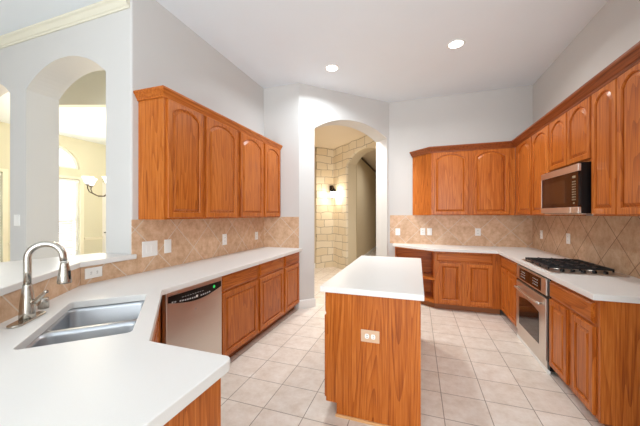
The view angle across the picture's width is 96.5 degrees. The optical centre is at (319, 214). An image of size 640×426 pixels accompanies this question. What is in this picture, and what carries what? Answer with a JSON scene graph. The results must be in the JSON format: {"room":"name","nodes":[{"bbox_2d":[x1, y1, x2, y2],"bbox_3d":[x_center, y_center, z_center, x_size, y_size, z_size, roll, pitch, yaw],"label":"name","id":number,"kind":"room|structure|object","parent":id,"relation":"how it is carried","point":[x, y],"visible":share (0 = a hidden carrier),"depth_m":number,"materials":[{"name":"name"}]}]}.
{"room":"kitchen","nodes":[
{"label":"kitchen","id":0,"kind":"room"},
{"bbox_2d":[0,0,102,35],"bbox_3d":[-4.055,-1.895,0.735,3.568,0.159,4.759,0,0,19],"label":"ceiling","id":1,"kind":"structure","parent":0,"point":[14,14],"depth_m":2.54,"materials":[{"name":"paint"}]},
{"bbox_2d":[0,122,105,261],"bbox_3d":[-5.498,-0.201,5.356,0.160,3.250,4.600,0,0,19],"label":"wall","id":2,"kind":"structure","parent":0,"point":[90,157],"depth_m":6.23,"materials":[{"name":"paint"}]},
{"bbox_2d":[0,168,7,261],"bbox_3d":[-5.666,0.114,4.558,0.035,1.820,1.020,0,0,19],"label":"trim","id":3,"kind":"structure","parent":2,"relation":"attached to","point":[4,171],"depth_m":4.99,"materials":[{"name":"beige paint"}]},
{"bbox_2d":[59,178,77,254],"bbox_3d":[-5.382,0.117,5.729,0.060,1.715,0.900,0,0,19],"label":"window","id":4,"kind":"structure","parent":2,"relation":"in","point":[75,186],"depth_m":6.11,"materials":[{"name":"white"}]},
{"bbox_2d":[59,178,78,253],"bbox_3d":[-5.325,0.099,5.709,0.050,1.650,0.880,0,0,19],"label":"window blind","id":5,"kind":"object","parent":4,"relation":"attached to","point":[63,180],"visible":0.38,"depth_m":5.96,"materials":[{"name":"white plastic"}]},
{"bbox_2d":[59,146,77,168],"bbox_3d":[-5.382,-1.186,5.729,0.060,0.450,0.900,0,0,19],"label":"window","id":6,"kind":"structure","parent":2,"relation":"in","point":[74,163],"depth_m":6.01,"materials":[{"name":"white"}]},
{"bbox_2d":[59,175,83,254],"bbox_3d":[-5.280,0.114,5.694,0.035,1.820,1.040,0,0,19],"label":"trim","id":7,"kind":"structure","parent":2,"relation":"attached to","point":[60,176],"depth_m":6.14,"materials":[{"name":"beige paint"}]},
{"bbox_2d":[84,236,102,239],"bbox_3d":[-5.049,0.531,6.376,0.030,0.065,0.380,0,0,19],"label":"trim","id":8,"kind":"structure","parent":2,"relation":"attached to","point":[95,237],"depth_m":6.36,"materials":[{"name":"beige paint"}]},
{"bbox_2d":[102,182,105,252],"bbox_3d":[-4.929,0.342,6.932,0.142,2.165,0.750,0,0,19],"label":"door","id":9,"kind":"structure","parent":2,"relation":"in","point":[103,183],"depth_m":6.64,"materials":[{"name":"white wood"}]},
{"bbox_2d":[0,92,105,144],"bbox_3d":[-3.328,-1.641,4.671,4.390,0.070,4.300,0,0,19],"label":"ceiling","id":10,"kind":"structure","parent":0,"point":[87,124],"depth_m":4.94,"materials":[{"name":"paint"}]},
{"bbox_2d":[81,176,105,196],"bbox_3d":[-3.692,-0.930,5.027,0.790,1.349,0.820,0,0,19],"label":"chandelier","id":11,"kind":"object","parent":10,"relation":"hanging from","point":[89,181],"visible":0.35,"depth_m":4.73,"materials":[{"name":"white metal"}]},
{"bbox_2d":[0,12,117,260],"bbox_3d":[-3.312,-0.276,3.144,3.403,3.400,0.280,0,0,19],"label":"wall","id":12,"kind":"structure","parent":0,"point":[36,72],"depth_m":2.90,"materials":[{"name":"grey paint"}]},
{"bbox_2d":[14,215,19,225],"bbox_3d":[-3.100,0.061,2.920,0.100,0.115,0.008,0,0,19],"label":"wall switch","id":13,"kind":"object","parent":12,"relation":"attached to","point":[16,217],"visible":1,"depth_m":2.92,"materials":[{"name":"white plastic"}]},
{"bbox_2d":[0,0,129,48],"bbox_3d":[-3.294,-1.780,2.953,3.541,0.069,0.068,0,0,19],"label":"trim","id":14,"kind":"structure","parent":12,"relation":"attached to","point":[105,7],"depth_m":2.63,"materials":[{"name":"beige paint"}]},
{"bbox_2d":[59,70,105,107],"bbox_3d":[-2.503,-1.726,3.900,2.493,0.500,0.101,0,0,0],"label":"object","id":15,"kind":"structure","parent":0,"point":[89,91],"depth_m":3.85,"materials":[{"name":"beige paint"}]},
{"bbox_2d":[118,0,263,254],"bbox_3d":[-1.294,-0.276,3.544,0.160,3.400,2.337,0,0,19],"label":"wall","id":16,"kind":"structure","parent":0,"point":[155,48],"depth_m":2.67,"materials":[{"name":"grey paint"}]},
{"bbox_2d":[138,97,237,219],"bbox_3d":[-1.261,-0.471,2.914,0.305,1.030,1.037,0,0,19],"label":"upper cabinet","id":17,"kind":"object","parent":16,"relation":"attached to","point":[188,159],"visible":1,"depth_m":2.55,"materials":[{"name":"brown wood"}]},
{"bbox_2d":[133,85,282,150],"bbox_3d":[-1.080,-1.013,3.404,0.332,0.074,2.176,0,0,19],"label":"crown molding","id":18,"kind":"structure","parent":17,"relation":"attached to","point":[158,91],"depth_m":2.69,"materials":[{"name":"brown wood"}]},
{"bbox_2d":[131,218,263,273],"bbox_3d":[-1.237,0.277,3.451,0.008,0.463,2.196,0,0,19],"label":"tile backsplash","id":19,"kind":"structure","parent":16,"relation":"attached to","point":[192,240],"depth_m":3.05,"materials":[{"name":"beige tile"}]},
{"bbox_2d":[142,240,157,256],"bbox_3d":[-1.528,0.309,2.569,0.008,0.138,0.156,0,0,19],"label":"wall switch","id":20,"kind":"object","parent":19,"relation":"attached to","point":[149,248],"visible":1,"depth_m":2.56,"materials":[{"name":"white plastic"}]},
{"bbox_2d":[164,239,170,252],"bbox_3d":[-1.466,0.307,2.753,0.009,0.130,0.080,0,0,19],"label":"wall switch","id":21,"kind":"object","parent":19,"relation":"attached to","point":[167,243],"visible":1,"depth_m":2.75,"materials":[{"name":"white plastic"}]},
{"bbox_2d":[222,234,226,244],"bbox_3d":[-1.190,0.314,3.566,0.008,0.136,0.082,0,0,19],"label":"wall outlet","id":22,"kind":"object","parent":19,"relation":"attached to","point":[224,236],"visible":1,"depth_m":3.56,"materials":[{"name":"white plastic"}]},
{"bbox_2d":[238,132,279,217],"bbox_3d":[-0.918,-0.471,3.922,0.305,1.030,1.084,0,0,19],"label":"upper cabinet","id":23,"kind":"object","parent":16,"relation":"attached to","point":[258,162],"visible":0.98,"depth_m":3.74,"materials":[{"name":"brown wood"}]},
{"bbox_2d":[264,83,298,308],"bbox_3d":[-0.579,-0.276,4.461,0.604,3.400,0.140,0,0,19],"label":"wall","id":24,"kind":"structure","parent":0,"point":[281,103],"depth_m":4.37,"materials":[{"name":"grey paint"}]},
{"bbox_2d":[264,217,298,247],"bbox_3d":[-0.599,0.274,4.390,0.596,0.470,0.008,0,0,19],"label":"tile backsplash","id":25,"kind":"structure","parent":24,"relation":"attached to","point":[283,232],"depth_m":4.38,"materials":[{"name":"beige tile"}]},
{"bbox_2d":[314,147,315,267],"bbox_3d":[-0.814,-0.176,7.302,1.483,3.200,0.170,0,0,-26],"label":"wall","id":26,"kind":"structure","parent":0,"point":[314,147],"depth_m":7.55,"materials":[{"name":"beige paint"}]},
{"bbox_2d":[316,147,332,267],"bbox_3d":[0.181,-0.176,7.774,0.715,3.200,0.200,0,0,-26],"label":"stone wall","id":27,"kind":"structure","parent":0,"point":[324,156],"depth_m":7.63,"materials":[{"name":"beige stone"}]},
{"bbox_2d":[299,83,388,299],"bbox_3d":[0.384,-0.276,4.815,1.713,3.400,0.310,0,0,-26],"label":"wall","id":28,"kind":"structure","parent":0,"point":[318,107],"depth_m":4.48,"materials":[{"name":"grey paint"}]},
{"bbox_2d":[296,298,315,308],"bbox_3d":[-0.214,1.359,4.343,0.318,0.130,0.046,0,0,-20],"label":"baseboard","id":29,"kind":"structure","parent":28,"relation":"attached to","point":[307,303],"depth_m":4.34,"materials":[{"name":"white"}]},
{"bbox_2d":[314,125,375,170],"bbox_3d":[1.501,-1.821,8.679,5.050,0.089,9.200,0,0,19],"label":"ceiling","id":30,"kind":"structure","parent":0,"point":[331,136],"depth_m":6.61,"materials":[{"name":"paint"}]},
{"bbox_2d":[333,135,375,269],"bbox_3d":[0.932,-0.176,6.662,0.050,3.200,2.460,0,0,-26],"label":"stone wall","id":31,"kind":"structure","parent":0,"point":[342,155],"depth_m":7.33,"materials":[{"name":"stone"}]},
{"bbox_2d":[330,185,336,198],"bbox_3d":[0.355,-0.591,7.614,0.182,0.371,0.250,0,0,-11],"label":"wall sconce","id":32,"kind":"object","parent":31,"relation":"attached to","point":[333,191],"visible":1,"depth_m":7.55,"materials":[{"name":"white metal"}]},
{"bbox_2d":[348,148,374,264],"bbox_3d":[1.063,-0.176,6.726,0.240,3.200,2.460,0,0,-26],"label":"wall","id":33,"kind":"structure","parent":0,"point":[353,162],"depth_m":7.22,"materials":[{"name":"beige paint"}]},
{"bbox_2d":[356,157,375,258],"bbox_3d":[1.808,-0.176,10.529,0.160,3.200,5.300,0,0,19],"label":"wall","id":34,"kind":"structure","parent":0,"point":[365,176],"depth_m":9.34,"materials":[{"name":"beige paint"}]},
{"bbox_2d":[363,246,375,255],"bbox_3d":[1.883,1.359,10.477,0.014,0.130,5.150,0,0,19],"label":"baseboard","id":35,"kind":"structure","parent":34,"relation":"attached to","point":[374,248],"depth_m":10.25,"materials":[{"name":"white wood"}]},
{"bbox_2d":[156,0,607,102],"bbox_3d":[-1.543,-2.026,1.750,7.750,0.100,8.320,0,0,19],"label":"ceiling","id":36,"kind":"structure","parent":0,"point":[388,51],"depth_m":3.23,"materials":[{"name":"paint"}]},
{"bbox_2d":[325,64,338,71],"bbox_3d":[0.162,-1.971,3.857,0.196,0.010,0.196,0,0,19],"label":"recessed light","id":37,"kind":"object","parent":36,"relation":"in","point":[332,67],"visible":1,"depth_m":3.85,"materials":[{"name":"white"}]},
{"bbox_2d":[447,39,465,48],"bbox_3d":[1.579,-1.971,3.314,0.196,0.010,0.196,0,0,19],"label":"recessed light","id":38,"kind":"object","parent":36,"relation":"in","point":[457,43],"visible":1,"depth_m":3.31,"materials":[{"name":"white"}]},
{"bbox_2d":[221,250,603,425],"bbox_3d":[-0.692,1.484,5.728,9.400,0.120,16.400,0,0,19],"label":"floor","id":39,"kind":"structure","parent":0,"point":[476,370],"depth_m":2.46,"materials":[{"name":"tile"}]},
{"bbox_2d":[152,303,160,342],"bbox_3d":[-1.093,0.987,1.727,0.308,0.873,1.383,0,0,-39],"label":"base cabinet","id":40,"kind":"object","parent":39,"relation":"on","point":[156,337],"visible":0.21,"depth_m":1.86,"materials":[{"name":"brown wood"}]},
{"bbox_2d":[161,276,221,354],"bbox_3d":[-1.264,0.990,2.375,0.617,0.868,0.602,0,0,19],"label":"dishwasher","id":41,"kind":"object","parent":39,"relation":"on","point":[191,317],"visible":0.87,"depth_m":2.26,"materials":[{"name":"silver metal"}]},
{"bbox_2d":[163,378,220,425],"bbox_3d":[-0.621,0.987,0.790,0.374,0.873,0.625,0,0,19],"label":"base cabinet","id":42,"kind":"object","parent":39,"relation":"on","point":[205,410],"visible":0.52,"depth_m":0.93,"materials":[{"name":"brown wood"}]},
{"bbox_2d":[222,265,257,356],"bbox_3d":[-1.072,0.987,2.974,0.615,0.873,0.643,0,0,19],"label":"base cabinet","id":43,"kind":"object","parent":39,"relation":"on","point":[239,288],"visible":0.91,"depth_m":2.83,"materials":[{"name":"brown wood"}]},
{"bbox_2d":[252,257,282,339],"bbox_3d":[-0.864,0.987,3.583,0.615,0.873,0.636,0,0,19],"label":"base cabinet","id":44,"kind":"object","parent":39,"relation":"on","point":[270,274],"visible":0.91,"depth_m":3.42,"materials":[{"name":"brown wood"}]},
{"bbox_2d":[278,252,298,319],"bbox_3d":[-0.676,0.987,4.137,0.615,0.873,0.525,0,0,19],"label":"base cabinet","id":45,"kind":"object","parent":39,"relation":"on","point":[290,262],"visible":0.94,"depth_m":3.97,"materials":[{"name":"brown wood"}]},
{"bbox_2d":[0,247,301,425],"bbox_3d":[-0.710,0.529,2.426,1.664,0.040,3.795,0,0,19],"label":"countertop","id":46,"kind":"structure","parent":45,"relation":"on","point":[125,379],"depth_m":0.97,"materials":[{"name":"white stone"}]},
{"bbox_2d":[6,241,71,328],"bbox_3d":[-1.376,0.319,1.379,0.204,0.378,0.221,0,0,19],"label":"faucet","id":47,"kind":"object","parent":46,"relation":"on","point":[27,312],"visible":1,"depth_m":1.37,"materials":[{"name":"silver metal"}]},
{"bbox_2d":[37,297,48,309],"bbox_3d":[-1.498,0.480,1.547,0.047,0.056,0.047,0,0,19],"label":"air gap","id":48,"kind":"object","parent":46,"relation":"on","point":[43,303],"visible":0.8,"depth_m":1.53,"materials":[{"name":"silver metal"}]},
{"bbox_2d":[25,300,144,348],"bbox_3d":[-1.130,0.646,1.446,0.408,0.190,0.684,0,0,-26],"label":"sink","id":49,"kind":"object","parent":46,"relation":"in","point":[76,324],"visible":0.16,"depth_m":1.54,"materials":[{"name":"metal"}]},
{"bbox_2d":[320,255,423,425],"bbox_3d":[0.586,0.966,2.669,0.696,0.914,1.599,0,0,19],"label":"kitchen island","id":50,"kind":"object","parent":39,"relation":"on","point":[374,384],"visible":1,"depth_m":1.95,"materials":[{"name":"brown wood"}]},
{"bbox_2d":[361,329,378,343],"bbox_3d":[0.340,0.830,1.940,0.126,0.083,0.008,0,0,19],"label":"island outlet","id":51,"kind":"object","parent":50,"relation":"attached to","point":[370,336],"visible":1,"depth_m":1.94,"materials":[{"name":"beige plastic"}]},
{"bbox_2d":[395,247,434,307],"bbox_3d":[1.521,0.987,4.640,0.610,0.873,0.566,0,0,19],"label":"corner shelf","id":52,"kind":"object","parent":39,"relation":"on","point":[427,257],"visible":0.38,"depth_m":4.81,"materials":[{"name":"brown wood"}]},
{"bbox_2d":[435,251,501,313],"bbox_3d":[2.219,0.987,4.393,0.865,0.873,0.586,0,0,19],"label":"base cabinet","id":53,"kind":"object","parent":39,"relation":"on","point":[464,281],"visible":0.99,"depth_m":4.12,"materials":[{"name":"brown wood"}]},
{"bbox_2d":[501,256,517,325],"bbox_3d":[2.680,0.987,3.594,0.560,0.873,0.706,0,0,19],"label":"base cabinet","id":54,"kind":"object","parent":39,"relation":"on","point":[509,267],"visible":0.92,"depth_m":3.63,"materials":[{"name":"brown wood"}]},
{"bbox_2d":[514,264,554,374],"bbox_3d":[2.391,0.990,2.859,0.624,0.868,0.862,0,0,19],"label":"oven","id":55,"kind":"object","parent":39,"relation":"on","point":[532,288],"visible":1,"depth_m":2.81,"materials":[{"name":"silver metal"}]},
{"bbox_2d":[549,280,639,425],"bbox_3d":[2.170,0.987,2.094,0.560,0.873,0.722,0,0,19],"label":"base cabinet","id":56,"kind":"object","parent":39,"relation":"on","point":[594,345],"visible":0.99,"depth_m":1.84,"materials":[{"name":"brown wood"}]},
{"bbox_2d":[393,243,639,303],"bbox_3d":[1.804,0.529,3.328,2.072,0.040,2.890,0,0,19],"label":"countertop","id":57,"kind":"structure","parent":56,"relation":"on","point":[599,288],"depth_m":2.30,"materials":[{"name":"white stone"}]},
{"bbox_2d":[522,257,629,276],"bbox_3d":[2.374,0.487,2.741,0.530,0.044,0.770,0,0,19],"label":"gas cooktop","id":58,"kind":"object","parent":57,"relation":"in","point":[552,265],"visible":1,"depth_m":2.59,"materials":[{"name":"metal"}]},
{"bbox_2d":[389,85,532,256],"bbox_3d":[2.325,-0.276,4.752,2.285,3.400,0.140,0,0,19],"label":"wall","id":59,"kind":"structure","parent":0,"point":[498,115],"depth_m":4.77,"materials":[{"name":"grey paint"}]},
{"bbox_2d":[390,215,531,247],"bbox_3d":[2.239,0.262,4.703,2.120,0.493,0.008,0,0,19],"label":"tile backsplash","id":60,"kind":"structure","parent":59,"relation":"attached to","point":[496,230],"depth_m":4.66,"materials":[{"name":"beige tile"}]},
{"bbox_2d":[395,228,399,234],"bbox_3d":[1.361,0.306,4.993,0.080,0.120,0.009,0,0,19],"label":"wall switch","id":61,"kind":"object","parent":60,"relation":"attached to","point":[397,230],"visible":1,"depth_m":4.99,"materials":[{"name":"white plastic"}]},
{"bbox_2d":[420,228,424,234],"bbox_3d":[1.750,0.294,4.861,0.078,0.120,0.008,0,0,19],"label":"wall outlet","id":62,"kind":"object","parent":60,"relation":"attached to","point":[422,230],"visible":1,"depth_m":4.86,"materials":[{"name":"white plastic"}]},
{"bbox_2d":[427,228,431,234],"bbox_3d":[1.850,0.294,4.827,0.078,0.120,0.009,0,0,19],"label":"wall switch","id":63,"kind":"object","parent":60,"relation":"attached to","point":[429,230],"visible":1,"depth_m":4.82,"materials":[{"name":"white plastic"}]},
{"bbox_2d":[475,228,480,235],"bbox_3d":[2.540,0.286,4.593,0.082,0.120,0.008,0,0,19],"label":"wall outlet","id":64,"kind":"object","parent":60,"relation":"attached to","point":[477,230],"visible":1,"depth_m":4.59,"materials":[{"name":"white plastic"}]},
{"bbox_2d":[413,148,514,214],"bbox_3d":[2.222,-0.486,4.540,1.433,1.000,0.308,0,0,19],"label":"upper cabinet","id":65,"kind":"object","parent":59,"relation":"attached to","point":[473,182],"visible":1,"depth_m":4.38,"materials":[{"name":"brown wood"}]},
{"bbox_2d":[410,41,639,157],"bbox_3d":[2.352,-1.020,3.292,1.224,0.089,3.424,0,0,-7],"label":"crown molding","id":66,"kind":"structure","parent":65,"relation":"attached to","point":[630,58],"depth_m":2.67,"materials":[{"name":"brown wood"}]},
{"bbox_2d":[533,0,639,215],"bbox_3d":[2.001,-0.276,0.469,0.140,3.400,8.178,0,0,19],"label":"wall","id":67,"kind":"structure","parent":0,"point":[615,28],"depth_m":2.93,"materials":[{"name":"grey paint"}]},
{"bbox_2d":[515,125,585,215],"bbox_3d":[2.804,-0.486,3.579,0.323,1.000,1.171,0,0,19],"label":"upper cabinet","id":68,"kind":"object","parent":67,"relation":"attached to","point":[532,155],"visible":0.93,"depth_m":3.56,"materials":[{"name":"brown wood"}]},
{"bbox_2d":[549,96,590,171],"bbox_3d":[2.489,-0.712,2.654,0.323,0.548,0.775,0,0,19],"label":"upper cabinet","id":69,"kind":"object","parent":67,"relation":"attached to","point":[570,133],"visible":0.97,"depth_m":2.62,"materials":[{"name":"brown wood"}]},
{"bbox_2d":[541,162,591,214],"bbox_3d":[2.455,-0.216,2.676,0.385,0.436,0.752,0,0,19],"label":"microwave","id":70,"kind":"object","parent":69,"relation":"attached to","point":[566,190],"visible":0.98,"depth_m":2.55,"materials":[{"name":"silver metal"}]},
{"bbox_2d":[532,215,639,278],"bbox_3d":[2.778,0.262,2.983,0.008,0.493,2.918,0,0,19],"label":"tile backsplash","id":71,"kind":"structure","parent":67,"relation":"attached to","point":[613,242],"depth_m":2.83,"materials":[{"name":"beige tile"}]},
{"bbox_2d":[566,233,569,243],"bbox_3d":[2.884,0.283,3.321,0.008,0.122,0.085,0,0,19],"label":"wall outlet","id":72,"kind":"object","parent":71,"relation":"attached to","point":[567,234],"visible":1,"depth_m":3.33,"materials":[{"name":"white plastic"}]},
{"bbox_2d":[591,62,639,215],"bbox_3d":[2.260,-0.486,1.980,0.323,1.000,0.642,0,0,19],"label":"upper cabinet","id":73,"kind":"object","parent":67,"relation":"attached to","point":[615,108],"visible":1,"depth_m":2.02,"materials":[{"name":"brown wood"}]},
{"bbox_3d":[-1.513,0.901,1.494,1.027,1.045,1.681,0,0,19],"label":"wall","id":74,"kind":"structure","parent":0,"visible":0},
{"bbox_2d":[0,268,80,322],"bbox_3d":[-1.492,0.444,1.328,0.008,0.129,1.499,0,0,-17],"label":"tile backsplash","id":75,"kind":"structure","parent":74,"relation":"attached to","point":[9,303],"depth_m":1.60,"materials":[{"name":"beige tile"}]},
{"bbox_2d":[0,253,136,295],"bbox_3d":[-1.796,0.358,1.508,0.784,0.039,2.063,0,0,-10],"label":"bar ledge","id":76,"kind":"object","parent":74,"relation":"on","point":[11,272],"visible":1,"depth_m":1.89,"materials":[{"name":"white stone"}]},
{"bbox_2d":[81,259,131,284],"bbox_3d":[-1.653,0.444,2.229,0.008,0.129,0.386,0,0,19],"label":"tile backsplash","id":77,"kind":"structure","parent":74,"relation":"attached to","point":[112,270],"depth_m":2.24,"materials":[{"name":"beige tile"}]},
{"bbox_2d":[85,266,101,278],"bbox_3d":[-1.681,0.433,2.123,0.008,0.078,0.120,0,0,19],"label":"wall outlet","id":78,"kind":"object","parent":77,"relation":"attached to","point":[93,272],"visible":1,"depth_m":2.12,"materials":[{"name":"white plastic"}]},
{"label":"outside","id":79,"kind":"structure","parent":0,"visible":0},
{"bbox_2d":[59,221,72,255],"bbox_3d":[-7.661,0.849,6.356,0.200,1.350,6.100,0,0,19],"label":"wall","id":80,"kind":"structure","parent":79,"point":[61,224],"depth_m":7.92,"materials":[{"name":"white paint"}]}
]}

